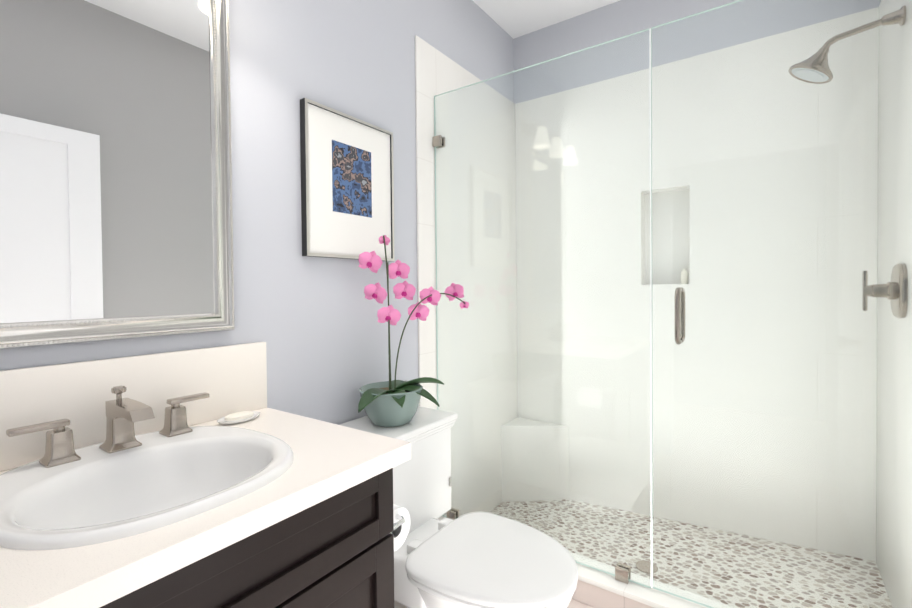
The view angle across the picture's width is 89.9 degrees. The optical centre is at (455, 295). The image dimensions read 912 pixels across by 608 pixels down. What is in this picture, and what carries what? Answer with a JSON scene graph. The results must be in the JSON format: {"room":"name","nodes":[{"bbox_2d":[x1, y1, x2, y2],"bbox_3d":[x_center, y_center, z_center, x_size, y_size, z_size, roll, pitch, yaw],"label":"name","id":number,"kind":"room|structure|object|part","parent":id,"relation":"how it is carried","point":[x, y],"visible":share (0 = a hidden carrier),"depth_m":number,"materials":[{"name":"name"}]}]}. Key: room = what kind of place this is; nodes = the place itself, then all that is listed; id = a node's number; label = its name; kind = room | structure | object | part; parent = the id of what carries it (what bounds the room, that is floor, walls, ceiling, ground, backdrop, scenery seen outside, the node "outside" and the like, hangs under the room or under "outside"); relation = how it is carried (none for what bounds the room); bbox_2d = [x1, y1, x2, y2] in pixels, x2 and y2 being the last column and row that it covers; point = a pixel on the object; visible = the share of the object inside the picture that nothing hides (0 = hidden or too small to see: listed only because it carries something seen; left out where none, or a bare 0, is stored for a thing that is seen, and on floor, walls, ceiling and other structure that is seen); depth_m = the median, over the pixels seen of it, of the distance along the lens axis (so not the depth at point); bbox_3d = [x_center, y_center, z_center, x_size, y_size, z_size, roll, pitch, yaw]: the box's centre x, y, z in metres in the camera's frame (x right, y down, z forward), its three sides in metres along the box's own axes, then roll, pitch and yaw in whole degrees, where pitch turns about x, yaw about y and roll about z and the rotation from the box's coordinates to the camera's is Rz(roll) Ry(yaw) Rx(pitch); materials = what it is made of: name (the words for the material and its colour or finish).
{"room":"bathroom","nodes":[
{"label":"bathroom","id":0,"kind":"room"},
{"bbox_2d":[0,0,513,424],"bbox_3d":[-0.828,-0.115,1.269,0.120,2.911,4.420,0,1,35],"label":"wall","id":1,"kind":"structure","parent":0,"point":[317,327],"depth_m":1.62,"materials":[{"name":"paint"}]},
{"bbox_2d":[0,0,234,348],"bbox_3d":[-0.854,-0.413,1.098,0.028,1.046,0.640,0,1,35],"label":"mirror","id":2,"kind":"object","parent":1,"relation":"attached to","point":[116,213],"visible":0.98,"depth_m":1.12,"materials":[{"name":"silver metal"}]},
{"bbox_2d":[0,342,267,518],"bbox_3d":[-0.851,0.260,1.109,0.020,0.208,0.846,0,1,35],"label":"backsplash","id":3,"kind":"structure","parent":1,"relation":"attached to","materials":[{"name":"stone"}]},
{"bbox_2d":[300,98,394,260],"bbox_3d":[-0.399,-0.409,1.749,0.028,0.539,0.439,0,1,35],"label":"picture frame","id":4,"kind":"object","parent":1,"relation":"attached to","point":[347,190],"visible":0.98,"depth_m":1.71,"materials":[{"name":"white"}]},
{"bbox_2d":[415,35,517,514],"bbox_3d":[0.104,0.062,2.486,0.012,2.503,0.964,0,1,35],"label":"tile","id":5,"kind":"structure","parent":1,"relation":"attached to","point":[437,72],"depth_m":2.42,"materials":[{"name":"white tile"}]},
{"bbox_2d":[394,599,593,607],"bbox_3d":[-0.381,1.252,0.316,1.948,0.100,3.320,0,1,35],"label":"floor","id":6,"kind":"structure","parent":0,"point":[574,604],"depth_m":1.73,"materials":[{"name":"tile"}]},
{"bbox_2d":[0,342,410,607],"bbox_3d":[-0.572,0.674,0.987,0.618,1.038,0.951,0,1,35],"label":"bathroom vanity","id":7,"kind":"object","parent":6,"relation":"on","point":[201,478],"visible":1,"depth_m":0.97,"materials":[{"name":"white stone"}]},
{"bbox_2d":[6,418,81,467],"bbox_3d":[-0.857,0.310,0.949,0.058,0.086,0.109,0,1,35],"label":"faucet","id":8,"kind":"object","parent":7,"relation":"on","point":[59,448],"depth_m":0.95,"materials":[{"name":"silver metal"}]},
{"bbox_2d":[98,385,154,453],"bbox_3d":[-0.737,0.280,1.027,0.163,0.140,0.066,0,1,35],"label":"faucet","id":9,"kind":"object","parent":7,"relation":"on","point":[121,413],"depth_m":1.03,"materials":[{"name":"silver metal"}]},
{"bbox_2d":[0,425,293,585],"bbox_3d":[-0.626,0.433,0.939,0.524,0.168,0.516,0,1,35],"label":"sink","id":10,"kind":"object","parent":7,"relation":"in","point":[59,515],"depth_m":0.94,"materials":[{"name":"white ceramic"}]},
{"bbox_2d":[159,392,209,437],"bbox_3d":[-0.696,0.305,1.178,0.058,0.086,0.109,0,1,35],"label":"faucet","id":11,"kind":"object","parent":7,"relation":"on","point":[175,420],"depth_m":1.15,"materials":[{"name":"silver metal"}]},
{"bbox_3d":[-0.621,0.353,1.308,0.076,0.012,0.124,0,1,35],"label":"soap dish","id":12,"kind":"part","parent":7,"relation":"part of","materials":[{"name":"white ceramic"}]},
{"bbox_2d":[340,406,577,607],"bbox_3d":[-0.026,0.829,1.525,0.867,0.702,0.556,0,1,35],"label":"toilet","id":13,"kind":"object","parent":6,"relation":"on","point":[479,560],"visible":0.71,"depth_m":1.46,"materials":[{"name":"white ceramic"}]},
{"bbox_2d":[358,235,468,426],"bbox_3d":[-0.147,0.122,1.797,0.298,0.703,0.683,0,1,35],"label":"orchid","id":14,"kind":"object","parent":13,"relation":"on","point":[393,403],"visible":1,"depth_m":1.71,"materials":[{"name":"pink plant"}]},
{"bbox_3d":[0.130,0.812,1.415,0.485,0.022,0.444,0,1,35],"label":"lid","id":15,"kind":"part","parent":13,"relation":"part of","materials":[{"name":"white ceramic"}]},
{"bbox_2d":[572,580,653,607],"bbox_3d":[0.605,1.203,1.726,1.684,0.235,0.116,0,1,35],"label":"sill","id":16,"kind":"structure","parent":6,"relation":"on","point":[591,595],"depth_m":1.70,"materials":[{"name":"tile"}]},
{"bbox_2d":[438,512,735,607],"bbox_3d":[0.604,1.075,1.724,1.684,0.020,0.132,0,1,35],"label":"cap","id":17,"kind":"object","parent":16,"relation":"on","point":[653,597],"visible":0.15,"depth_m":1.66,"materials":[{"name":"white stone"}]},
{"bbox_2d":[432,0,911,607],"bbox_3d":[0.595,0.059,1.708,1.680,2.010,0.128,0,1,35],"label":"glass","id":18,"kind":"object","parent":17,"relation":"on","point":[622,570],"visible":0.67,"depth_m":1.62,"materials":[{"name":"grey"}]},
{"bbox_3d":[0.990,0.055,1.432,0.703,2.002,0.010,0,1,35],"label":"door","id":19,"kind":"part","parent":18,"relation":"part of","materials":[{"name":"grey"}]},
{"bbox_2d":[473,0,619,38],"bbox_3d":[-0.093,-1.619,0.722,1.948,0.100,4.420,0,1,35],"label":"ceiling","id":20,"kind":"structure","parent":0,"point":[513,19],"depth_m":2.58,"materials":[{"name":"paint"}]},
{"bbox_2d":[489,499,892,607],"bbox_3d":[0.863,1.217,2.095,1.684,0.171,0.778,0,1,35],"label":"floor","id":21,"kind":"structure","parent":0,"point":[642,523],"depth_m":2.01,"materials":[{"name":"grey stone"}]},
{"bbox_2d":[636,560,657,573],"bbox_3d":[0.830,1.181,1.984,0.090,0.004,0.090,0,1,35],"label":"floor drain","id":22,"kind":"object","parent":21,"relation":"in","point":[644,565],"depth_m":1.98,"materials":[{"name":"silver metal"}]},
{"bbox_2d":[513,0,880,103],"bbox_3d":[1.118,-1.403,2.455,1.708,0.408,0.200,0,1,35],"label":"wall","id":23,"kind":"structure","parent":0,"point":[613,21],"depth_m":2.43,"materials":[{"name":"paint"}]},
{"bbox_2d":[515,7,878,560],"bbox_3d":[1.132,0.052,2.477,1.708,2.503,0.200,0,1,35],"label":"tiled wall","id":24,"kind":"structure","parent":0,"point":[609,306],"depth_m":2.25,"materials":[{"name":"white tile"}]},
{"bbox_2d":[501,417,568,501],"bbox_3d":[0.470,1.015,2.708,0.336,0.482,0.215,0,1,35],"label":"bench","id":25,"kind":"object","parent":24,"relation":"attached to","point":[519,463],"depth_m":2.71,"materials":[{"name":"beige tile"}]},
{"bbox_2d":[681,268,687,283],"bbox_3d":[1.186,-0.099,2.369,0.034,0.083,0.034,0,1,35],"label":"bottle","id":26,"kind":"object","parent":24,"relation":"in","point":[685,276],"depth_m":2.36,"materials":[{"name":"white plastic"}]},
{"bbox_3d":[0.670,-0.112,0.221,0.120,2.911,4.420,0,1,35],"label":"wall","id":27,"kind":"structure","parent":0,"visible":0},
{"bbox_2d":[876,0,911,607],"bbox_3d":[1.494,0.064,1.514,0.012,2.503,0.964,0,1,35],"label":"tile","id":28,"kind":"structure","parent":27,"relation":"attached to","point":[902,197],"depth_m":1.63,"materials":[{"name":"white tile"}]},
{"bbox_2d":[788,5,905,83],"bbox_3d":[1.359,-0.862,1.603,0.311,0.193,0.142,0,1,35],"label":"shower head","id":29,"kind":"object","parent":28,"relation":"attached to","point":[822,71],"depth_m":1.61},
{"bbox_2d":[862,263,907,317],"bbox_3d":[1.459,-0.015,1.563,0.100,0.184,0.164,0,1,35],"label":"shower valve","id":30,"kind":"object","parent":28,"relation":"attached to","point":[894,293],"depth_m":1.53,"materials":[{"name":"silver metal"}]}
]}

